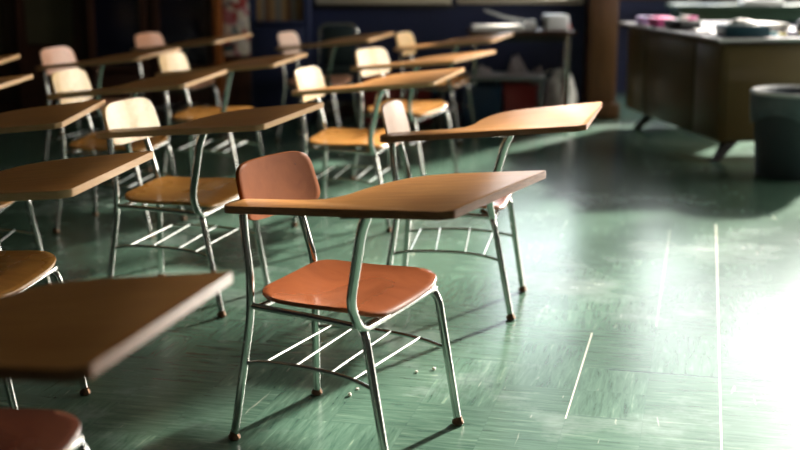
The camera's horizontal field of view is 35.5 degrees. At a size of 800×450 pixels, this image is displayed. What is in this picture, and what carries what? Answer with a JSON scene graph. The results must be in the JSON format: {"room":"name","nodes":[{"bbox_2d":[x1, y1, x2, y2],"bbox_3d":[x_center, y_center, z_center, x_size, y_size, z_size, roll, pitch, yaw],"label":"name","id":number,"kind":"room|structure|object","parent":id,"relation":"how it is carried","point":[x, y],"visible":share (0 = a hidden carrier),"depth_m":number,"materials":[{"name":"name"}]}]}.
{"room":"classroom","nodes":[
{"label":"classroom","id":0,"kind":"room"},
{"bbox_2d":[0,92,799,449],"bbox_3d":[2.000,0.365,5.042,15.000,0.100,16.300,0,12,0],"label":"floor","id":1,"kind":"structure","parent":0,"point":[659,309],"depth_m":4.85,"materials":[{"name":"green tile"}]},
{"bbox_2d":[0,54,19,63],"bbox_3d":[-2.623,-0.555,7.137,0.843,0.810,0.614,0,12,2],"label":"chair","id":2,"kind":"object","parent":1,"relation":"on","point":[3,59],"visible":1,"depth_m":7.11,"materials":[{"name":"brown wood"}]},
{"bbox_2d":[0,0,20,112],"bbox_3d":[-3.530,-2.014,10.584,0.540,2.200,0.220,0,12,0],"label":"board","id":3,"kind":"object","parent":1,"relation":"on","point":[10,96],"visible":0.5,"depth_m":10.62,"materials":[{"name":"brown wood"}]},
{"bbox_2d":[0,74,32,88],"bbox_3d":[-2.208,-0.303,5.976,0.843,0.810,0.614,1,12,7],"label":"chair","id":4,"kind":"object","parent":1,"relation":"on","point":[11,80],"visible":1,"depth_m":5.90,"materials":[{"name":"brown wood"}]},
{"bbox_2d":[14,0,86,118],"bbox_3d":[-2.940,-2.008,10.554,0.560,2.200,0.280,0,12,0],"label":"panel","id":5,"kind":"object","parent":1,"relation":"on","point":[40,24],"visible":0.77,"depth_m":10.52,"materials":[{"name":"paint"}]},
{"bbox_2d":[0,99,104,284],"bbox_3d":[-1.601,-0.068,4.891,0.843,0.810,0.614,0,12,2],"label":"chair","id":6,"kind":"object","parent":1,"relation":"on","point":[60,115],"visible":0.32,"depth_m":4.79,"materials":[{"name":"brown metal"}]},
{"bbox_2d":[0,151,153,407],"bbox_3d":[-1.174,0.200,3.660,0.843,0.810,0.614,2,12,11],"label":"chair","id":7,"kind":"object","parent":1,"relation":"on","point":[20,270],"visible":0.73,"depth_m":3.57,"materials":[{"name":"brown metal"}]},
{"bbox_2d":[36,46,180,181],"bbox_3d":[-1.817,-0.693,7.773,0.843,0.810,0.614,4,13,17],"label":"chair","id":8,"kind":"object","parent":1,"relation":"on","point":[53,59],"visible":0.45,"depth_m":7.71,"materials":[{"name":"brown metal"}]},
{"bbox_2d":[0,271,232,449],"bbox_3d":[-0.761,0.496,2.296,0.843,0.810,0.614,3,13,14],"label":"chair","id":9,"kind":"object","parent":1,"relation":"on","point":[69,331],"visible":1,"depth_m":2.14,"materials":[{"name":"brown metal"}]},
{"bbox_2d":[47,68,226,237],"bbox_3d":[-1.320,-0.367,6.271,0.843,0.810,0.614,3,13,13],"label":"chair","id":10,"kind":"object","parent":1,"relation":"on","point":[73,85],"visible":0.73,"depth_m":6.21,"materials":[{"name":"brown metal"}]},
{"bbox_2d":[83,0,224,119],"bbox_3d":[-2.047,-2.036,10.446,1.145,2.300,0.480,0,12,0],"label":"tall cabinet","id":11,"kind":"object","parent":1,"relation":"on","point":[111,26],"visible":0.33,"depth_m":10.38,"materials":[{"name":"brown wood"}]},
{"bbox_2d":[222,0,251,106],"bbox_3d":[-1.357,-1.875,10.317,0.225,1.800,0.040,0,12,0],"label":"collage","id":12,"kind":"object","parent":11,"relation":"attached to","point":[235,13],"visible":0.72,"depth_m":10.38,"materials":[{"name":"paper"}]},
{"bbox_2d":[131,32,251,146],"bbox_3d":[-1.539,-0.998,9.177,0.843,0.810,0.614,5,13,21],"label":"chair","id":13,"kind":"object","parent":1,"relation":"on","point":[152,40],"visible":0.41,"depth_m":9.14,"materials":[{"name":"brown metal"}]},
{"bbox_2d":[96,97,323,317],"bbox_3d":[-0.757,-0.076,4.930,0.843,0.810,0.614,4,13,19],"label":"chair","id":14,"kind":"object","parent":1,"relation":"on","point":[128,120],"visible":0.94,"depth_m":4.90,"materials":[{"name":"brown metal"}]},
{"bbox_2d":[155,52,306,176],"bbox_3d":[-0.999,-0.601,7.346,0.843,0.810,0.614,3,13,14],"label":"chair","id":15,"kind":"object","parent":1,"relation":"on","point":[172,63],"visible":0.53,"depth_m":7.31,"materials":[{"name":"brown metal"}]},
{"bbox_2d":[250,0,312,120],"bbox_3d":[-1.000,-1.847,10.518,0.480,1.900,0.420,0,12,0],"label":"bookcase","id":16,"kind":"object","parent":1,"relation":"on","point":[267,84],"visible":0.47,"depth_m":10.43,"materials":[{"name":"blue paint"}]},
{"bbox_2d":[256,0,260,20],"bbox_3d":[-1.173,-1.823,10.451,0.035,0.222,0.160,0,12,0],"label":"book","id":17,"kind":"object","parent":16,"relation":"on","point":[257,1],"visible":0.77,"depth_m":10.38,"materials":[{"name":"brown paper"}]},
{"bbox_2d":[261,0,264,20],"bbox_3d":[-1.139,-1.838,10.448,0.030,0.252,0.160,0,12,0],"label":"book","id":18,"kind":"object","parent":16,"relation":"on","point":[262,1],"visible":0.77,"depth_m":10.38,"materials":[{"name":"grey paper"}]},
{"bbox_2d":[265,0,269,20],"bbox_3d":[-1.101,-1.828,10.450,0.042,0.232,0.160,0,12,0],"label":"book","id":19,"kind":"object","parent":16,"relation":"on","point":[267,2],"visible":0.8,"depth_m":10.38,"materials":[{"name":"brown paper"}]},
{"bbox_2d":[270,0,274,20],"bbox_3d":[-1.060,-1.843,10.447,0.036,0.262,0.160,0,12,0],"label":"book","id":20,"kind":"object","parent":16,"relation":"on","point":[272,4],"visible":0.8,"depth_m":10.38,"materials":[{"name":"brown paper"}]},
{"bbox_2d":[274,0,281,20],"bbox_3d":[-1.014,-1.833,10.449,0.055,0.242,0.160,0,12,0],"label":"book","id":21,"kind":"object","parent":16,"relation":"on","point":[278,15],"visible":0.8,"depth_m":10.38,"materials":[{"name":"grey paper"}]},
{"bbox_2d":[281,0,286,20],"bbox_3d":[-0.965,-1.823,10.451,0.040,0.222,0.160,0,12,0],"label":"book","id":22,"kind":"object","parent":16,"relation":"on","point":[283,2],"visible":0.8,"depth_m":10.38,"materials":[{"name":"brown paper"}]},
{"bbox_2d":[286,0,290,20],"bbox_3d":[-0.925,-1.838,10.448,0.036,0.252,0.160,0,12,0],"label":"book","id":23,"kind":"object","parent":16,"relation":"on","point":[288,2],"visible":0.8,"depth_m":10.38,"materials":[{"name":"brown paper"}]},
{"bbox_2d":[291,0,296,20],"bbox_3d":[-0.883,-1.818,10.452,0.045,0.212,0.160,0,12,0],"label":"book","id":24,"kind":"object","parent":16,"relation":"on","point":[293,2],"visible":0.8,"depth_m":10.38,"materials":[{"name":"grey paper"}]},
{"bbox_2d":[296,0,302,20],"bbox_3d":[-0.839,-1.833,10.449,0.040,0.242,0.160,0,12,0],"label":"book","id":25,"kind":"object","parent":16,"relation":"on","point":[299,3],"visible":1,"depth_m":10.38,"materials":[{"name":"beige paper"}]},
{"bbox_2d":[275,31,393,141],"bbox_3d":[-0.501,-1.028,9.315,0.843,0.810,0.614,4,13,17],"label":"chair","id":26,"kind":"object","parent":1,"relation":"on","point":[289,43],"visible":0.63,"depth_m":9.27,"materials":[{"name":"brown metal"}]},
{"bbox_2d":[318,23,359,126],"bbox_3d":[-0.500,-1.241,10.294,0.364,0.813,0.427,-1,12,-4],"label":"chair","id":27,"kind":"object","parent":1,"relation":"on","point":[343,61],"visible":0.79,"depth_m":10.40,"materials":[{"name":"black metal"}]},
{"bbox_2d":[291,66,464,232],"bbox_3d":[-0.129,-0.395,6.398,0.843,0.810,0.614,4,13,16],"label":"chair","id":28,"kind":"object","parent":1,"relation":"on","point":[310,84],"visible":0.84,"depth_m":6.33,"materials":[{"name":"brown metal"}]},
{"bbox_2d":[224,151,545,449],"bbox_3d":[-0.068,0.240,3.473,0.843,0.810,0.614,7,14,29],"label":"chair","id":29,"kind":"object","parent":1,"relation":"on","point":[282,183],"visible":1,"depth_m":3.48,"materials":[{"name":"laminate"}]},
{"bbox_2d":[363,74,430,122],"bbox_3d":[-0.022,-1.073,10.562,0.574,0.369,0.416,0,12,0],"label":"tub","id":30,"kind":"object","parent":1,"relation":"on","point":[422,95],"visible":0.39,"depth_m":10.36,"materials":[{"name":"red plastic"}]},
{"bbox_2d":[350,47,495,179],"bbox_3d":[0.116,-0.666,7.646,0.843,0.810,0.614,7,14,29],"label":"chair","id":31,"kind":"object","parent":1,"relation":"on","point":[371,61],"visible":0.68,"depth_m":7.67,"materials":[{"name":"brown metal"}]},
{"bbox_2d":[394,32,513,145],"bbox_3d":[0.377,-1.017,9.263,0.843,0.810,0.614,4,13,19],"label":"chair","id":32,"kind":"object","parent":1,"relation":"on","point":[406,44],"visible":0.6,"depth_m":9.17,"materials":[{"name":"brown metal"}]},
{"bbox_2d":[460,81,502,126],"bbox_3d":[0.659,-0.988,10.242,0.336,0.339,0.375,0,12,0],"label":"tub","id":33,"kind":"object","parent":1,"relation":"on","point":[486,96],"visible":0.64,"depth_m":10.06,"materials":[{"name":"blue plastic"}]},
{"bbox_2d":[380,100,601,320],"bbox_3d":[0.339,-0.065,4.881,0.843,0.810,0.614,3,13,12],"label":"chair","id":34,"kind":"object","parent":1,"relation":"on","point":[572,117],"visible":0.6,"depth_m":4.77,"materials":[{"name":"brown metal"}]},
{"bbox_2d":[439,72,546,127],"bbox_3d":[0.735,-1.026,10.235,0.870,0.415,0.480,0,12,0],"label":"bench","id":35,"kind":"object","parent":1,"relation":"on","point":[504,77],"visible":0.41,"depth_m":10.01,"materials":[{"name":"grey paint"}]},
{"bbox_2d":[469,65,502,75],"bbox_3d":[0.700,-1.261,10.133,0.267,0.088,0.245,0,12,0],"label":"crumpled paper","id":36,"kind":"object","parent":35,"relation":"on","point":[481,71],"visible":0.91,"depth_m":10.05,"materials":[{"name":"white paper"}]},
{"bbox_2d":[504,54,533,75],"bbox_3d":[0.965,-1.299,10.125,0.226,0.166,0.247,0,12,0],"label":"crumpled paper","id":37,"kind":"object","parent":35,"relation":"on","point":[516,67],"visible":1,"depth_m":10.13,"materials":[{"name":"white paper"}]},
{"bbox_2d":[532,66,543,75],"bbox_3d":[1.125,-1.260,10.164,0.086,0.072,0.168,0,12,0],"label":"crumpled paper","id":38,"kind":"object","parent":35,"relation":"on","point":[539,72],"visible":1,"depth_m":10.13,"materials":[{"name":"white paper"}]},
{"bbox_2d":[500,81,537,111],"bbox_3d":[0.969,-0.993,10.241,0.276,0.349,0.374,0,12,0],"label":"tub","id":39,"kind":"object","parent":1,"relation":"on","point":[516,95],"visible":0.48,"depth_m":10.06,"materials":[{"name":"red plastic"}]},
{"bbox_2d":[467,28,575,104],"bbox_3d":[0.975,-1.202,10.197,0.850,0.775,0.400,0,12,0],"label":"table","id":40,"kind":"object","parent":1,"relation":"on","point":[538,35],"visible":0.73,"depth_m":9.97,"materials":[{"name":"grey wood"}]},
{"bbox_2d":[471,24,524,30],"bbox_3d":[0.786,-1.586,10.042,0.420,0.042,0.200,0,12,0],"label":"paper stack","id":41,"kind":"object","parent":40,"relation":"on","point":[475,27],"visible":1,"depth_m":9.95,"materials":[{"name":"white paper"}]},
{"bbox_2d":[484,9,536,28],"bbox_3d":[0.903,-1.685,10.215,0.434,0.161,0.100,0,12,0],"label":"cutter","id":42,"kind":"object","parent":40,"relation":"on","point":[485,10],"visible":0.41,"depth_m":10.20,"materials":[{"name":"grey paint"}]},
{"bbox_2d":[524,20,535,29],"bbox_3d":[1.042,-1.599,10.004,0.085,0.084,0.113,0,12,0],"label":"mug","id":43,"kind":"object","parent":40,"relation":"on","point":[528,24],"visible":1,"depth_m":9.98,"materials":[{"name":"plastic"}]},
{"bbox_2d":[541,14,568,30],"bbox_3d":[1.239,-1.633,10.062,0.202,0.125,0.200,-1,12,-6],"label":"projector","id":44,"kind":"object","parent":40,"relation":"on","point":[550,22],"visible":1,"depth_m":9.97,"materials":[{"name":"white plastic"}]},
{"bbox_2d":[543,68,576,106],"bbox_3d":[1.360,-1.116,10.623,0.257,0.427,0.256,12,17,43],"label":"plastic bag","id":45,"kind":"object","parent":1,"relation":"on","point":[553,87],"visible":0.52,"depth_m":10.54,"materials":[{"name":"white plastic"}]},
{"bbox_2d":[594,103,619,118],"bbox_3d":[1.720,-0.973,10.666,0.300,0.130,0.060,0,12,0],"label":"trim","id":46,"kind":"structure","parent":1,"relation":"on","point":[608,110],"depth_m":10.64,"materials":[{"name":"brown wood"}]},
{"bbox_2d":[619,21,799,161],"bbox_3d":[2.498,-1.049,9.359,1.132,0.832,2.090,-2,12,-8],"label":"desk","id":47,"kind":"object","parent":1,"relation":"on","point":[700,83],"visible":0.84,"depth_m":8.60,"materials":[{"name":"brown wood"}]},
{"bbox_2d":[636,16,654,23],"bbox_3d":[1.948,-1.626,9.921,0.150,0.060,0.150,-2,12,-8],"label":"paper towel roll","id":48,"kind":"object","parent":47,"relation":"on","point":[639,19],"visible":0.77,"depth_m":9.87,"materials":[{"name":"purple paper"}]},
{"bbox_2d":[647,17,675,26],"bbox_3d":[2.001,-1.555,9.572,0.158,0.070,0.188,-3,13,-12],"label":"box","id":49,"kind":"object","parent":47,"relation":"on","point":[653,21],"visible":0.69,"depth_m":9.50,"materials":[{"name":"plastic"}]},
{"bbox_2d":[663,15,701,29],"bbox_3d":[2.090,-1.500,9.246,0.200,0.100,0.240,-4,13,-18],"label":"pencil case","id":50,"kind":"object","parent":47,"relation":"on","point":[685,22],"visible":1,"depth_m":9.16,"materials":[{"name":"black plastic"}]},
{"bbox_2d":[715,19,769,36],"bbox_3d":[2.326,-1.343,8.485,0.300,0.115,0.260,0,12,0],"label":"tray","id":51,"kind":"object","parent":47,"relation":"on","point":[737,27],"visible":1,"depth_m":8.37,"materials":[{"name":"teal plastic"}]},
{"bbox_2d":[756,21,789,31],"bbox_3d":[2.645,-1.443,9.090,0.229,0.056,0.309,-5,13,-20],"label":"paper stack","id":52,"kind":"object","parent":47,"relation":"on","point":[774,27],"visible":0.36,"depth_m":8.97,"materials":[{"name":"white paper"}]},
{"bbox_2d":[782,32,799,35],"bbox_3d":[2.657,-1.288,8.450,0.140,0.025,0.025,3,13,11],"label":"marker pen","id":53,"kind":"object","parent":47,"relation":"on","point":[787,33],"visible":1,"depth_m":8.44,"materials":[{"name":"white plastic"}]},
{"bbox_2d":[795,20,799,31],"bbox_3d":[2.968,-1.433,8.920,0.250,0.108,0.325,-2,12,-8],"label":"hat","id":54,"kind":"object","parent":47,"relation":"on","point":[797,27],"visible":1,"depth_m":8.94,"materials":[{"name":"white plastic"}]},
{"bbox_2d":[666,3,799,20],"bbox_3d":[3.810,-1.688,12.143,2.380,0.900,0.550,0,12,0],"label":"side table","id":55,"kind":"object","parent":1,"relation":"on","point":[704,11],"visible":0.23,"depth_m":11.83,"materials":[{"name":"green ceramic"}]},
{"bbox_2d":[739,0,783,4],"bbox_3d":[3.450,-2.130,11.940,0.380,0.050,0.200,0,12,0],"label":"paper ream","id":56,"kind":"object","parent":55,"relation":"on","point":[741,2],"visible":1,"depth_m":11.84,"materials":[{"name":"white paper"}]},
{"bbox_2d":[750,85,799,181],"bbox_3d":[2.500,-0.580,7.876,0.596,0.546,0.596,0,12,0],"label":"waste bin","id":57,"kind":"object","parent":1,"relation":"on","point":[774,109],"visible":1,"depth_m":7.71,"materials":[{"name":"grey plastic"}]},
{"bbox_2d":[249,0,585,114],"bbox_3d":[-1.685,-3.914,10.376,7.030,6.000,0.140,0,12,0],"label":"wall partition","id":58,"kind":"structure","parent":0,"point":[426,25],"depth_m":10.79,"materials":[{"name":"blue paint"}]},
{"bbox_2d":[311,0,454,7],"bbox_3d":[-0.145,-2.485,10.584,1.230,1.280,0.060,0,12,0],"label":"board","id":59,"kind":"object","parent":58,"relation":"attached to","point":[319,3],"visible":1,"depth_m":10.69,"materials":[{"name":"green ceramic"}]},
{"bbox_2d":[314,101,579,114],"bbox_3d":[0.410,-1.022,10.917,2.320,0.120,0.030,0,12,0],"label":"baseboard","id":60,"kind":"structure","parent":58,"relation":"attached to","point":[343,109],"depth_m":10.90,"materials":[{"name":"brown wood"}]},
{"bbox_2d":[457,0,583,3],"bbox_3d":[1.030,-1.927,10.756,1.080,0.045,0.160,0,12,0],"label":"trim","id":61,"kind":"structure","parent":58,"relation":"attached to","point":[458,1],"depth_m":10.68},
{"bbox_2d":[583,0,618,102],"bbox_3d":[1.720,-3.890,10.268,0.240,6.000,0.400,0,12,0],"label":"trim","id":62,"kind":"structure","parent":58,"relation":"attached to","point":[601,28],"depth_m":10.60,"materials":[{"name":"brown wood"}]},
{"bbox_2d":[616,0,799,91],"bbox_3d":[2.000,-4.304,12.174,14.400,6.000,0.220,0,12,0],"label":"wall","id":63,"kind":"structure","parent":0,"point":[629,10],"depth_m":12.54,"materials":[{"name":"blue paint"}]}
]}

